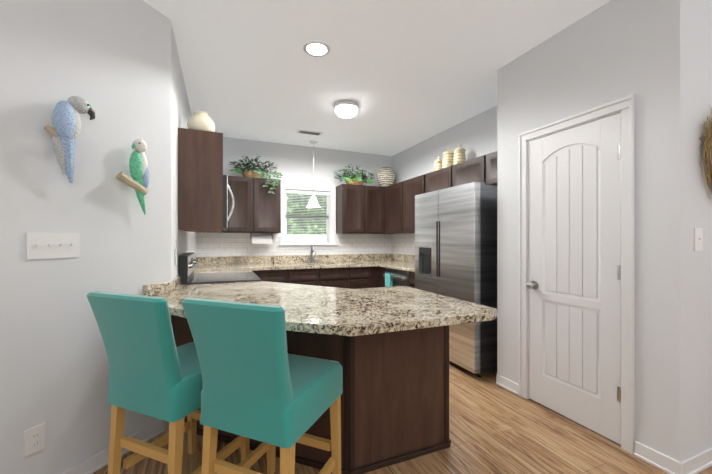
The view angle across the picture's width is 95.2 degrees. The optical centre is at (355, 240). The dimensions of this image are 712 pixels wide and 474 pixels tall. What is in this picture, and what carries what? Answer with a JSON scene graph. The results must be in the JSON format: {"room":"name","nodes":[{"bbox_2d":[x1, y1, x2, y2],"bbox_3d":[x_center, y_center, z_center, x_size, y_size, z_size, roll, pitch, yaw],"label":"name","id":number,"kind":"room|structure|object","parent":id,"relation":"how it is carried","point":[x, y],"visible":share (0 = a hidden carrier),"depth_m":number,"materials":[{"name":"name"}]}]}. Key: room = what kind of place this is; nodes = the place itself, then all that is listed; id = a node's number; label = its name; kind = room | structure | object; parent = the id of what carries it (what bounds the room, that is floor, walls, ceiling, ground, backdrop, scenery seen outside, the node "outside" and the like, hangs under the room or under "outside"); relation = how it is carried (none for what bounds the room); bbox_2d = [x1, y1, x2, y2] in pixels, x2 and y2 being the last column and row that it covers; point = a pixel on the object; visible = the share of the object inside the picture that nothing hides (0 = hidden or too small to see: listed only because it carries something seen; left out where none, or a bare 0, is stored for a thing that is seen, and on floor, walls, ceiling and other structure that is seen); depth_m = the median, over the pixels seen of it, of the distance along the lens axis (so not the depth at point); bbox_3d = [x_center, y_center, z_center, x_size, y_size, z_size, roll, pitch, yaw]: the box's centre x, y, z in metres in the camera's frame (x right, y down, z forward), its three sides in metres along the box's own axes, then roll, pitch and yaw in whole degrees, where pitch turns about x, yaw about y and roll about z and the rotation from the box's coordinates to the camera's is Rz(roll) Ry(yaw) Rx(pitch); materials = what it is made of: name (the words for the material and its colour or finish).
{"room":"kitchen","nodes":[
{"label":"kitchen","id":0,"kind":"room"},
{"bbox_2d":[0,0,711,473],"bbox_3d":[0.850,-0.118,1.430,7.761,2.740,8.380,0,0,-23],"label":"wall","id":1,"kind":"structure","parent":0,"point":[116,64],"depth_m":1.80,"materials":[{"name":"white paint"}]},
{"bbox_2d":[24,423,44,456],"bbox_3d":[-1.513,0.942,1.535,0.002,0.120,0.075,0,0,22],"label":"outlet","id":2,"kind":"object","parent":1,"relation":"attached to","point":[34,438],"depth_m":1.53,"materials":[{"name":"white plastic"}]},
{"bbox_2d":[26,232,79,258],"bbox_3d":[-1.483,0.026,1.597,0.010,0.124,0.210,0,0,22],"label":"light switch","id":3,"kind":"object","parent":1,"relation":"attached to","point":[50,245],"depth_m":1.60,"materials":[{"name":"white plastic"}]},
{"bbox_2d":[44,96,95,182],"bbox_3d":[-1.413,-0.504,1.611,0.170,0.438,0.142,0,0,-23],"label":"parrot","id":4,"kind":"object","parent":1,"relation":"attached to","point":[64,131],"visible":1,"depth_m":1.58,"materials":[{"name":"blue ceramic"}]},
{"bbox_2d":[60,419,164,473],"bbox_3d":[-1.805,1.210,0.782,2.064,0.084,2.092,0,0,-23],"label":"baseboard","id":5,"kind":"structure","parent":1,"relation":"attached to","point":[99,460],"depth_m":1.80,"materials":[{"name":"white wood"}]},
{"bbox_2d":[115,138,149,214],"bbox_3d":[-1.304,-0.380,1.902,0.150,0.446,0.148,0,0,-23],"label":"parrot","id":6,"kind":"object","parent":1,"relation":"attached to","point":[138,182],"visible":1,"depth_m":1.91,"materials":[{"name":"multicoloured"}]},
{"bbox_2d":[175,249,176,264],"bbox_3d":[-1.323,0.122,2.393,0.008,0.120,0.075,0,0,-23],"label":"outlet","id":7,"kind":"object","parent":1,"relation":"attached to","point":[175,249],"depth_m":2.37,"materials":[{"name":"white plastic"}]},
{"bbox_2d":[178,230,196,275],"bbox_3d":[-1.812,0.111,3.544,0.002,0.439,2.130,0,0,-23],"label":"tiled wall","id":8,"kind":"structure","parent":1,"relation":"attached to","point":[187,241],"depth_m":3.19,"materials":[{"name":"white tile"}]},
{"bbox_2d":[178,128,222,231],"bbox_3d":[-1.397,-0.488,2.975,0.328,0.801,0.760,0,0,-23],"label":"upper cabinet","id":9,"kind":"object","parent":8,"relation":"attached to","point":[200,180],"visible":1,"depth_m":2.62,"materials":[{"name":"brown wood"}]},
{"bbox_2d":[187,111,214,131],"bbox_3d":[-1.323,-0.989,2.783,0.220,0.197,0.220,0,0,-23],"label":"vase","id":10,"kind":"object","parent":9,"relation":"on","point":[200,120],"visible":0.67,"depth_m":2.70,"materials":[{"name":"ceramic"}]},
{"bbox_2d":[223,175,233,229],"bbox_3d":[-1.354,-0.325,2.993,0.423,0.440,0.720,0,0,-23],"label":"microwave","id":11,"kind":"object","parent":9,"relation":"in","point":[226,217],"visible":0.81,"depth_m":2.72,"materials":[{"name":"silver plastic"}]},
{"bbox_2d":[197,232,391,256],"bbox_3d":[-0.798,0.060,5.147,3.120,0.342,0.002,0,0,-23],"label":"tiled wall","id":12,"kind":"structure","parent":1,"relation":"attached to","point":[213,244],"depth_m":4.97,"materials":[{"name":"white tile"}]},
{"bbox_2d":[194,258,259,273],"bbox_3d":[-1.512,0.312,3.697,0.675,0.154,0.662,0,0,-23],"label":"countertop","id":13,"kind":"structure","parent":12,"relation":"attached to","point":[203,263],"depth_m":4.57,"materials":[{"name":"stone"}]},
{"bbox_2d":[207,176,280,232],"bbox_3d":[-1.658,-0.496,4.615,1.118,0.770,0.320,0,0,-23],"label":"upper cabinet","id":14,"kind":"object","parent":12,"relation":"attached to","point":[257,207],"visible":0.71,"depth_m":4.55,"materials":[{"name":"brown wood"}]},
{"bbox_2d":[228,154,282,193],"bbox_3d":[-1.445,-0.941,4.643,0.748,0.586,0.412,0,0,-23],"label":"trailing plant","id":15,"kind":"object","parent":14,"relation":"on","point":[258,173],"visible":0.98,"depth_m":4.59,"materials":[{"name":"green plant"}]},
{"bbox_2d":[250,233,271,243],"bbox_3d":[-1.379,-0.030,4.749,0.310,0.159,0.137,0,0,-23],"label":"paper towel holder","id":16,"kind":"object","parent":14,"relation":"attached to","point":[261,238],"visible":1,"depth_m":4.70,"materials":[{"name":"white paper"}]},
{"bbox_2d":[248,244,252,251],"bbox_3d":[-1.562,0.119,4.822,0.075,0.120,0.008,0,0,-23],"label":"outlet","id":17,"kind":"object","parent":12,"relation":"attached to","point":[250,246],"depth_m":4.82,"materials":[{"name":"white plastic"}]},
{"bbox_2d":[268,244,275,251],"bbox_3d":[-1.274,0.119,4.939,0.120,0.120,0.015,0,0,-23],"label":"outlet","id":18,"kind":"object","parent":12,"relation":"attached to","point":[271,247],"depth_m":4.94,"materials":[{"name":"white plastic"}]},
{"bbox_2d":[279,182,336,248],"bbox_3d":[-0.767,-0.375,5.203,0.930,1.027,0.170,0,0,-23],"label":"window","id":19,"kind":"structure","parent":12,"relation":"in","point":[331,244],"depth_m":5.18,"materials":[{"name":"white"}]},
{"bbox_2d":[285,190,329,241],"bbox_3d":[-0.767,-0.377,5.203,0.720,0.820,0.040,0,0,-23],"label":"window blinds","id":20,"kind":"object","parent":19,"relation":"attached to","point":[300,192],"visible":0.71,"depth_m":5.19,"materials":[{"name":"white plastic"}]},
{"bbox_2d":[336,184,385,233],"bbox_3d":[0.216,-0.496,5.402,1.050,0.770,0.320,0,0,-23],"label":"upper cabinet","id":21,"kind":"object","parent":12,"relation":"attached to","point":[360,209],"visible":0.9,"depth_m":5.19,"materials":[{"name":"brown wood"}]},
{"bbox_2d":[334,164,373,184],"bbox_3d":[0.003,-1.062,5.252,0.775,0.359,0.410,0,0,-23],"label":"ivy plant","id":22,"kind":"object","parent":21,"relation":"on","point":[353,180],"visible":1,"depth_m":5.21,"materials":[{"name":"green plant"}]},
{"bbox_2d":[376,166,395,186],"bbox_3d":[0.510,-1.057,5.494,0.394,0.350,0.310,0,0,-23],"label":"urn","id":23,"kind":"object","parent":21,"relation":"on","point":[385,176],"visible":0.81,"depth_m":5.39,"materials":[{"name":"beige wicker"}]},
{"bbox_2d":[392,233,414,254],"bbox_3d":[0.993,0.061,4.902,0.002,0.342,1.798,0,0,-23],"label":"tiled wall","id":24,"kind":"structure","parent":1,"relation":"attached to","point":[401,243],"depth_m":5.39,"materials":[{"name":"white tile"}]},
{"bbox_2d":[385,174,424,233],"bbox_3d":[0.831,-0.496,4.879,0.320,0.770,1.116,0,0,-23],"label":"upper cabinet","id":25,"kind":"object","parent":24,"relation":"attached to","point":[399,207],"visible":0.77,"depth_m":4.83,"materials":[{"name":"brown wood"}]},
{"bbox_2d":[425,151,496,192],"bbox_3d":[1.333,-0.715,3.683,0.320,0.330,1.474,0,0,-23],"label":"upper cabinet","id":26,"kind":"object","parent":1,"relation":"attached to","point":[483,168],"visible":0.27,"depth_m":3.58,"materials":[{"name":"brown wood"}]},
{"bbox_2d":[434,157,441,170],"bbox_3d":[1.088,-0.990,4.273,0.118,0.216,0.118,0,0,-23],"label":"canister","id":27,"kind":"object","parent":26,"relation":"on","point":[438,164],"visible":0.73,"depth_m":4.23,"materials":[{"name":"beige ceramic"}]},
{"bbox_2d":[442,147,453,167],"bbox_3d":[1.165,-1.029,4.088,0.161,0.296,0.161,0,0,-23],"label":"canister","id":28,"kind":"object","parent":26,"relation":"on","point":[448,155],"visible":0.79,"depth_m":4.03,"materials":[{"name":"beige ceramic"}]},
{"bbox_2d":[453,144,465,164],"bbox_3d":[1.243,-1.020,3.904,0.151,0.277,0.151,0,0,-23],"label":"canister","id":29,"kind":"object","parent":26,"relation":"on","point":[459,156],"visible":0.83,"depth_m":3.85,"materials":[{"name":"beige ceramic"}]},
{"bbox_2d":[526,113,620,444],"bbox_3d":[1.465,0.232,2.250,0.110,2.014,0.649,0,0,-23],"label":"pantry door","id":30,"kind":"structure","parent":1,"relation":"in","point":[573,285],"depth_m":2.21,"materials":[{"name":"white wood"}]},
{"bbox_2d":[518,94,634,454],"bbox_3d":[1.523,0.200,2.281,0.141,2.102,0.788,0,0,-23],"label":"door frame","id":31,"kind":"structure","parent":1,"relation":"attached to","point":[625,107],"depth_m":1.95,"materials":[{"name":"white wood"}]},
{"bbox_2d":[674,446,711,473],"bbox_3d":[2.997,1.208,2.243,2.832,0.084,0.022,0,0,-23],"label":"baseboard","id":32,"kind":"structure","parent":1,"relation":"attached to","point":[697,463],"depth_m":1.75,"materials":[{"name":"white wood"}]},
{"bbox_2d":[694,228,702,250],"bbox_3d":[1.876,-0.005,1.776,0.080,0.125,0.015,0,0,-23],"label":"light switch","id":33,"kind":"object","parent":1,"relation":"attached to","point":[698,232],"depth_m":1.78,"materials":[{"name":"white plastic"}]},
{"bbox_2d":[699,105,711,197],"bbox_3d":[2.136,-0.488,1.831,0.611,0.617,0.111,0,0,-23],"label":"twig wreath","id":34,"kind":"object","parent":1,"relation":"attached to","point":[707,153],"visible":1,"depth_m":1.77,"materials":[{"name":"brown"}]},
{"bbox_2d":[143,0,609,155],"bbox_3d":[0.850,-1.513,1.428,7.921,0.050,8.540,0,0,-23],"label":"ceiling","id":35,"kind":"structure","parent":0,"point":[405,74],"depth_m":2.69,"materials":[{"name":"white paint"}]},
{"bbox_2d":[296,129,321,135],"bbox_3d":[-0.641,-1.485,4.490,0.340,0.010,0.130,0,0,-23],"label":"ceiling vent","id":36,"kind":"object","parent":35,"relation":"in","point":[309,132],"visible":1,"depth_m":4.47,"materials":[{"name":"white metal"}]},
{"bbox_2d":[306,140,319,207],"bbox_3d":[-0.641,-0.994,4.903,0.224,0.991,0.224,0,0,-23],"label":"pendant light","id":37,"kind":"object","parent":35,"relation":"hanging from","point":[313,202],"visible":1,"depth_m":4.87,"materials":[{"name":"silver metal"}]},
{"bbox_2d":[303,41,329,56],"bbox_3d":[-0.305,-1.484,2.527,0.210,0.006,0.210,0,0,-23],"label":"recessed light","id":38,"kind":"object","parent":35,"relation":"in","point":[316,49],"visible":1,"depth_m":2.52,"materials":[{"name":"white glass"}]},
{"bbox_2d":[335,100,357,117],"bbox_3d":[-0.106,-1.423,3.576,0.260,0.131,0.260,0,0,-23],"label":"flush-mount ceiling light","id":39,"kind":"object","parent":35,"relation":"attached to","point":[346,108],"visible":1,"depth_m":3.49,"materials":[{"name":"white glass"}]},
{"bbox_2d":[93,361,711,473],"bbox_3d":[0.850,1.277,1.431,7.921,0.050,8.540,0,0,-23],"label":"floor","id":40,"kind":"structure","parent":0,"point":[494,428],"depth_m":1.96,"materials":[{"name":"brown wood"}]},
{"bbox_2d":[86,291,249,473],"bbox_3d":[-0.878,0.741,1.609,0.470,1.022,0.566,0,0,22],"label":"bar stool","id":41,"kind":"object","parent":40,"relation":"on","point":[154,371],"visible":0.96,"depth_m":1.40,"materials":[{"name":"teal fabric"}]},
{"bbox_2d":[179,252,260,284],"bbox_3d":[-1.221,0.676,3.044,0.694,1.110,0.760,0,0,-23],"label":"range","id":42,"kind":"object","parent":40,"relation":"on","point":[188,261],"visible":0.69,"depth_m":2.80,"materials":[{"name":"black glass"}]},
{"bbox_2d":[181,298,342,473],"bbox_3d":[-0.370,0.741,1.442,0.470,1.022,0.566,0,0,22],"label":"bar stool","id":43,"kind":"object","parent":40,"relation":"on","point":[260,383],"visible":1,"depth_m":1.24,"materials":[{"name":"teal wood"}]},
{"bbox_2d":[261,269,288,282],"bbox_3d":[-1.204,0.820,4.606,0.370,0.860,0.689,0,0,-23],"label":"base cabinet","id":44,"kind":"object","parent":40,"relation":"on","point":[282,276],"depth_m":4.30,"materials":[{"name":"brown wood"}]},
{"bbox_2d":[156,266,327,285],"bbox_3d":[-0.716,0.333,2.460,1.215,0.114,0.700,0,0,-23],"label":"countertop","id":45,"kind":"structure","parent":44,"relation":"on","point":[178,279],"depth_m":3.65,"materials":[{"name":"stone"}]},
{"bbox_2d":[196,254,375,269],"bbox_3d":[-0.657,0.412,4.812,3.116,0.355,0.733,0,0,-23],"label":"countertop","id":46,"kind":"structure","parent":44,"relation":"on","point":[285,262],"depth_m":4.99,"materials":[{"name":"stone"}]},
{"bbox_2d":[304,245,316,262],"bbox_3d":[-0.658,0.209,5.010,0.240,0.277,0.237,0,0,-23],"label":"faucet","id":47,"kind":"object","parent":46,"relation":"on","point":[311,256],"visible":1,"depth_m":5.07,"materials":[{"name":"metal"}]},
{"bbox_2d":[171,315,450,473],"bbox_3d":[-0.409,0.822,2.259,1.621,0.859,1.302,0,0,-23],"label":"base cabinet","id":48,"kind":"object","parent":40,"relation":"on","point":[395,402],"visible":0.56,"depth_m":1.83,"materials":[{"name":"brown wood"}]},
{"bbox_2d":[144,281,496,330],"bbox_3d":[-0.315,0.333,1.889,1.753,0.114,1.320,0,0,-23],"label":"countertop","id":49,"kind":"structure","parent":48,"relation":"on","point":[334,310],"depth_m":1.87,"materials":[{"name":"stone"}]},
{"bbox_2d":[289,278,344,287],"bbox_3d":[-0.647,0.950,4.840,0.840,0.600,0.689,0,0,-23],"label":"base cabinet","id":50,"kind":"object","parent":40,"relation":"on","point":[327,282],"depth_m":4.55,"materials":[{"name":"brown wood"}]},
{"bbox_2d":[329,267,372,288],"bbox_3d":[-0.089,0.819,5.074,0.370,0.860,0.689,0,0,-23],"label":"base cabinet","id":51,"kind":"object","parent":40,"relation":"on","point":[358,277],"depth_m":4.74,"materials":[{"name":"brown wood"}]},
{"bbox_2d":[381,267,385,286],"bbox_3d":[0.667,0.820,4.911,0.598,0.860,0.235,0,0,-23],"label":"base cabinet","id":52,"kind":"object","parent":40,"relation":"on","point":[382,268],"depth_m":4.80,"materials":[{"name":"brown wood"}]},
{"bbox_2d":[383,268,408,286],"bbox_3d":[0.792,0.822,4.503,0.668,0.855,0.610,0,0,-23],"label":"dishwasher","id":53,"kind":"object","parent":40,"relation":"on","point":[399,277],"visible":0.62,"depth_m":4.29,"materials":[{"name":"black plastic"}]},
{"bbox_2d":[385,273,391,286],"bbox_3d":[0.450,0.606,4.478,0.038,0.288,0.150,0,0,-23],"label":"towel","id":54,"kind":"object","parent":53,"relation":"hanging from","point":[388,281],"visible":0.67,"depth_m":4.46,"materials":[{"name":"teal fabric"}]},
{"bbox_2d":[408,271,414,287],"bbox_3d":[0.999,0.820,4.094,0.619,0.860,0.300,0,0,-23],"label":"base cabinet","id":55,"kind":"object","parent":40,"relation":"on","point":[411,275],"depth_m":4.05,"materials":[{"name":"brown wood"}]},
{"bbox_2d":[376,254,414,271],"bbox_3d":[0.837,0.311,4.452,0.641,0.154,1.088,0,0,-23],"label":"countertop","id":56,"kind":"structure","parent":55,"relation":"on","point":[404,262],"depth_m":5.12,"materials":[{"name":"stone"}]},
{"bbox_2d":[415,182,496,376],"bbox_3d":[1.200,0.361,3.481,0.714,1.778,0.960,0,0,-23],"label":"refrigerator","id":57,"kind":"object","parent":40,"relation":"on","point":[456,242],"visible":0.71,"depth_m":3.03,"materials":[{"name":"metal"}]},
{"label":"outside","id":58,"kind":"structure","parent":0,"visible":0},
{"bbox_2d":[287,193,325,240],"bbox_3d":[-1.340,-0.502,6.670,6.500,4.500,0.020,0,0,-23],"label":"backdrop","id":59,"kind":"structure","parent":58,"point":[300,231],"depth_m":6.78,"materials":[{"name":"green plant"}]}
]}

